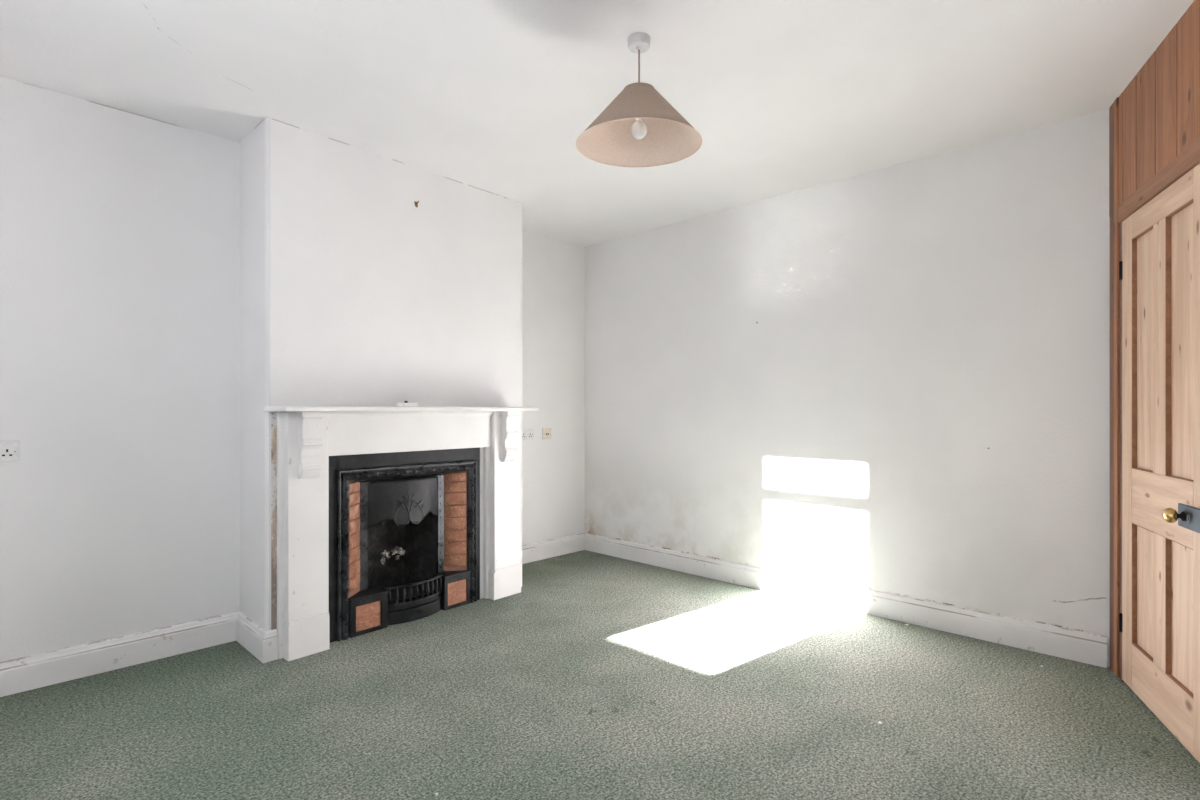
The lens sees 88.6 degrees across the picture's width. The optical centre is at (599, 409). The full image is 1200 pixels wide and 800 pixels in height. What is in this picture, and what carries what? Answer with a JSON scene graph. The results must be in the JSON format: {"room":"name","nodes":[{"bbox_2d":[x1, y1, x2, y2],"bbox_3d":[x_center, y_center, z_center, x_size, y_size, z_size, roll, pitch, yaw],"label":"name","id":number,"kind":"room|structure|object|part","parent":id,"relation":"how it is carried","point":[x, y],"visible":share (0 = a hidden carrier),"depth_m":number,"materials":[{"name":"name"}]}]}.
{"room":"living room","nodes":[
{"label":"living room","id":0,"kind":"room"},
{"bbox_2d":[0,76,239,661],"bbox_3d":[-2.538,-0.102,2.784,0.300,2.605,1.660,0,0,44],"label":"wall","id":1,"kind":"structure","parent":0,"point":[120,229],"depth_m":2.84,"materials":[{"name":"paint"}]},
{"bbox_2d":[0,440,19,461],"bbox_3d":[-2.526,0.173,2.571,0.013,0.089,0.146,0,0,44],"label":"wall socket","id":2,"kind":"object","parent":1,"relation":"attached to","point":[9,449],"visible":1,"depth_m":2.60,"materials":[{"name":"white plastic"}]},
{"bbox_2d":[0,612,238,696],"bbox_3d":[-2.408,1.129,2.686,0.022,0.141,1.500,0,0,44],"label":"baseboard","id":3,"kind":"structure","parent":1,"relation":"attached to","point":[22,674],"depth_m":2.83,"materials":[{"name":"paint"}]},
{"bbox_2d":[240,117,521,630],"bbox_3d":[-1.277,-0.102,3.771,0.604,2.605,1.665,0,0,41],"label":"wall","id":4,"kind":"structure","parent":0,"point":[353,293],"depth_m":3.28,"materials":[{"name":"paint"}]},
{"bbox_2d":[236,612,277,662],"bbox_3d":[-1.729,1.129,3.087,0.438,0.141,0.066,0,0,44],"label":"baseboard","id":5,"kind":"structure","parent":4,"relation":"attached to","point":[262,644],"depth_m":2.98,"materials":[{"name":"paint"}]},
{"bbox_2d":[522,231,584,544],"bbox_3d":[-0.521,-0.102,4.976,0.100,2.605,1.315,0,0,44],"label":"wall","id":6,"kind":"structure","parent":0,"point":[553,270],"depth_m":5.04,"materials":[{"name":"paint"}]},
{"bbox_2d":[522,428,533,439],"bbox_3d":[-0.576,0.190,4.838,0.013,0.092,0.146,0,0,44],"label":"wall socket","id":7,"kind":"object","parent":6,"relation":"attached to","point":[527,433],"visible":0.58,"depth_m":4.84,"materials":[{"name":"white plastic"}]},
{"bbox_2d":[542,428,550,438],"bbox_3d":[-0.430,0.192,4.990,0.010,0.092,0.092,0,0,44],"label":"socket","id":8,"kind":"object","parent":6,"relation":"attached to","point":[546,432],"visible":1,"depth_m":4.98,"materials":[{"name":"beige plastic"}]},
{"bbox_2d":[522,533,584,563],"bbox_3d":[-0.501,1.129,4.910,0.022,0.141,1.082,0,0,44],"label":"baseboard","id":9,"kind":"structure","parent":6,"relation":"attached to","point":[532,552],"depth_m":5.02,"materials":[{"name":"paint"}]},
{"bbox_2d":[0,0,1193,246],"bbox_3d":[0.252,-1.455,2.055,5.700,0.100,4.700,0,0,44],"label":"ceiling","id":10,"kind":"structure","parent":0,"point":[782,97],"depth_m":2.60,"materials":[{"name":"paint"}]},
{"bbox_2d":[576,32,702,166],"bbox_3d":[0.148,-1.200,2.339,0.479,0.409,0.479,0,0,44],"label":"pendant lamp","id":11,"kind":"object","parent":10,"relation":"hanging from","point":[639,127],"visible":1,"depth_m":2.41,"materials":[{"name":"beige fabric"}]},
{"bbox_3d":[0.148,-1.280,2.331,0.006,0.180,0.007,0,0,44],"label":"cord","id":12,"kind":"part","parent":11,"relation":"part of","materials":[{"name":"white plastic"}]},
{"bbox_3d":[0.148,-1.067,2.330,0.063,0.077,0.063,0,0,44],"label":"bulb","id":13,"kind":"part","parent":11,"relation":"part of","materials":[{"name":"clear glass"}]},
{"bbox_3d":[0.148,-1.109,2.335,0.477,0.203,0.477,2,3,44],"label":"lamp shade","id":14,"kind":"part","parent":11,"relation":"part of","materials":[{"name":"beige fabric"}]},
{"bbox_3d":[0.148,-1.008,2.339,0.479,0.004,0.479,2,4,44],"label":"shade trim","id":15,"kind":"part","parent":11,"relation":"part of","materials":[{"name":"beige fabric"}]},
{"bbox_2d":[0,550,1199,799],"bbox_3d":[0.252,1.260,2.055,5.700,0.120,4.700,0,0,44],"label":"floor","id":16,"kind":"structure","parent":0,"point":[606,677],"depth_m":2.39,"materials":[{"name":"green carpet"}]},
{"bbox_2d":[264,406,538,660],"bbox_3d":[-0.997,0.592,3.440,0.249,1.217,1.560,0,0,41],"label":"fireplace surround","id":17,"kind":"object","parent":16,"relation":"on","point":[307,436],"visible":1,"depth_m":3.14,"materials":[{"name":"white wood"}]},
{"bbox_2d":[264,406,538,411],"bbox_3d":[-0.997,-0.004,3.440,0.249,0.025,1.560,0,0,41],"label":"mantel shelf","id":18,"kind":"object","parent":17,"relation":"attached to","point":[267,408],"depth_m":3.15,"materials":[{"name":"white wood"}]},
{"bbox_2d":[396,401,417,406],"bbox_3d":[-1.036,-0.034,3.305,0.044,0.033,0.104,0,0,41],"label":"plastic box","id":19,"kind":"object","parent":17,"relation":"on","point":[405,404],"visible":1,"depth_m":3.28,"materials":[{"name":"white plastic"}]},
{"bbox_3d":[-1.029,0.021,3.499,0.024,0.025,1.060,0,0,41],"label":"bed moulding","id":20,"kind":"part","parent":17,"relation":"part of","materials":[{"name":"white wood"}]},
{"bbox_2d":[329,447,479,642],"bbox_3d":[-1.177,0.718,3.629,0.409,0.964,1.012,0,0,41],"label":"fireplace","id":21,"kind":"object","parent":16,"relation":"on","point":[404,527],"visible":1,"depth_m":3.59,"materials":[{"name":"metal"}]},
{"bbox_3d":[-1.330,0.685,3.317,0.010,0.630,0.137,0,0,4],"label":"tile panel","id":22,"kind":"part","parent":21,"relation":"part of","materials":[{"name":"orange tile"}]},
{"bbox_3d":[-1.310,0.688,3.403,0.029,0.625,0.042,0,0,41],"label":"fire frame","id":23,"kind":"part","parent":21,"relation":"part of","materials":[{"name":"black metal"}]},
{"bbox_2d":[349,587,388,637],"bbox_3d":[-1.280,1.097,3.349,0.112,0.205,0.220,0,0,41],"label":"tile","id":24,"kind":"object","parent":21,"relation":"in","point":[368,608],"depth_m":3.32,"materials":[{"name":"ceramic"}]},
{"bbox_2d":[368,476,437,526],"bbox_3d":[-1.125,0.534,3.574,0.051,0.268,0.456,0,0,41],"label":"hood","id":25,"kind":"object","parent":21,"relation":"attached to","point":[402,501],"depth_m":3.54,"materials":[{"name":"black metal"}]},
{"bbox_3d":[-1.147,0.393,3.593,0.024,0.035,0.464,0,0,41],"label":"fire frame","id":26,"kind":"part","parent":21,"relation":"part of","materials":[{"name":"black metal"}]},
{"bbox_3d":[-0.983,0.688,3.779,0.029,0.625,0.039,0,0,41],"label":"fire frame","id":27,"kind":"part","parent":21,"relation":"part of","materials":[{"name":"black metal"}]},
{"bbox_2d":[434,570,470,610],"bbox_3d":[-0.905,1.097,3.781,0.112,0.205,0.196,0,0,41],"label":"tile","id":28,"kind":"object","parent":21,"relation":"in","point":[454,586],"depth_m":3.74,"materials":[{"name":"ceramic"}]},
{"bbox_3d":[-0.899,0.685,3.813,0.144,0.630,0.010,0,0,-14],"label":"tile panel","id":29,"kind":"part","parent":21,"relation":"part of","materials":[{"name":"orange tile"}]},
{"bbox_2d":[585,109,1109,666],"bbox_3d":[1.155,-0.102,4.140,3.570,2.605,0.120,0,0,44],"label":"wall","id":30,"kind":"structure","parent":0,"point":[895,379],"depth_m":3.58,"materials":[{"name":"paint"}]},
{"bbox_2d":[585,533,1107,667],"bbox_3d":[1.113,1.129,4.082,3.490,0.141,0.022,0,0,44],"label":"baseboard","id":31,"kind":"structure","parent":30,"relation":"attached to","point":[1084,647],"depth_m":3.56,"materials":[{"name":"paint"}]},
{"bbox_3d":[1.530,-0.103,0.801,0.140,2.605,4.820,0,0,24],"label":"wall","id":32,"kind":"structure","parent":0,"visible":0},
{"bbox_2d":[1110,102,1113,672],"bbox_3d":[2.376,-0.102,2.817,0.051,2.605,0.058,0,0,24],"label":"trim","id":33,"kind":"structure","parent":32,"relation":"attached to","point":[1112,105],"depth_m":2.82,"materials":[{"name":"brown wood"}]},
{"bbox_2d":[1114,97,1119,676],"bbox_3d":[2.353,-0.102,2.769,0.053,2.605,0.043,0,0,24],"label":"trim","id":34,"kind":"structure","parent":32,"relation":"attached to","point":[1116,102],"depth_m":2.77,"materials":[{"name":"brown wood"}]},
{"bbox_2d":[1120,220,1123,681],"bbox_3d":[2.334,0.180,2.720,0.048,2.040,0.033,0,0,24],"label":"trim","id":35,"kind":"structure","parent":32,"relation":"attached to","point":[1123,220],"depth_m":2.72,"materials":[{"name":"brown wood"}]},
{"bbox_2d":[1109,0,1199,216],"bbox_3d":[2.187,-1.153,2.386,0.046,0.505,1.050,0,0,24],"label":"panelling","id":36,"kind":"object","parent":32,"relation":"attached to","point":[1159,109],"visible":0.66,"depth_m":2.35,"materials":[{"name":"brown wood"}]},
{"bbox_2d":[1118,138,1199,222],"bbox_3d":[2.151,-0.875,2.323,0.051,0.077,0.907,0,0,24],"label":"trim","id":37,"kind":"structure","parent":32,"relation":"attached to","point":[1189,158],"depth_m":2.33,"materials":[{"name":"brown wood"}]},
{"bbox_2d":[1119,163,1199,762],"bbox_3d":[2.136,0.179,2.374,0.101,2.018,0.777,0,0,24],"label":"door","id":38,"kind":"structure","parent":32,"relation":"in","point":[1159,267],"depth_m":2.33,"materials":[{"name":"brown wood"}]},
{"bbox_3d":[2.234,-0.239,2.503,0.011,0.974,0.219,0,0,24],"label":"panel","id":39,"kind":"part","parent":38,"relation":"part of","materials":[{"name":"brown wood"}]},
{"bbox_3d":[2.234,0.735,2.503,0.011,0.514,0.219,0,0,24],"label":"panel","id":40,"kind":"part","parent":38,"relation":"part of","materials":[{"name":"brown wood"}]},
{"bbox_3d":[2.163,-0.778,2.354,0.036,0.104,0.549,0,0,24],"label":"rail","id":41,"kind":"part","parent":38,"relation":"part of","materials":[{"name":"brown wood"}]},
{"bbox_3d":[2.163,0.363,2.354,0.036,0.230,0.549,0,0,24],"label":"rail","id":42,"kind":"part","parent":38,"relation":"part of","materials":[{"name":"brown wood"}]},
{"bbox_3d":[2.163,1.090,2.354,0.036,0.196,0.549,0,0,24],"label":"rail","id":43,"kind":"part","parent":38,"relation":"part of","materials":[{"name":"brown wood"}]},
{"bbox_3d":[2.012,0.372,2.169,0.041,0.053,0.053,0,0,24],"label":"knob","id":44,"kind":"part","parent":38,"relation":"part of","materials":[{"name":"gold metal"}]},
{"bbox_3d":[2.100,-0.239,2.202,0.011,0.974,0.221,0,0,24],"label":"panel","id":45,"kind":"part","parent":38,"relation":"part of","materials":[{"name":"brown wood"}]},
{"bbox_3d":[2.100,0.735,2.202,0.011,0.514,0.221,0,0,24],"label":"panel","id":46,"kind":"part","parent":38,"relation":"part of","materials":[{"name":"brown wood"}]}
]}

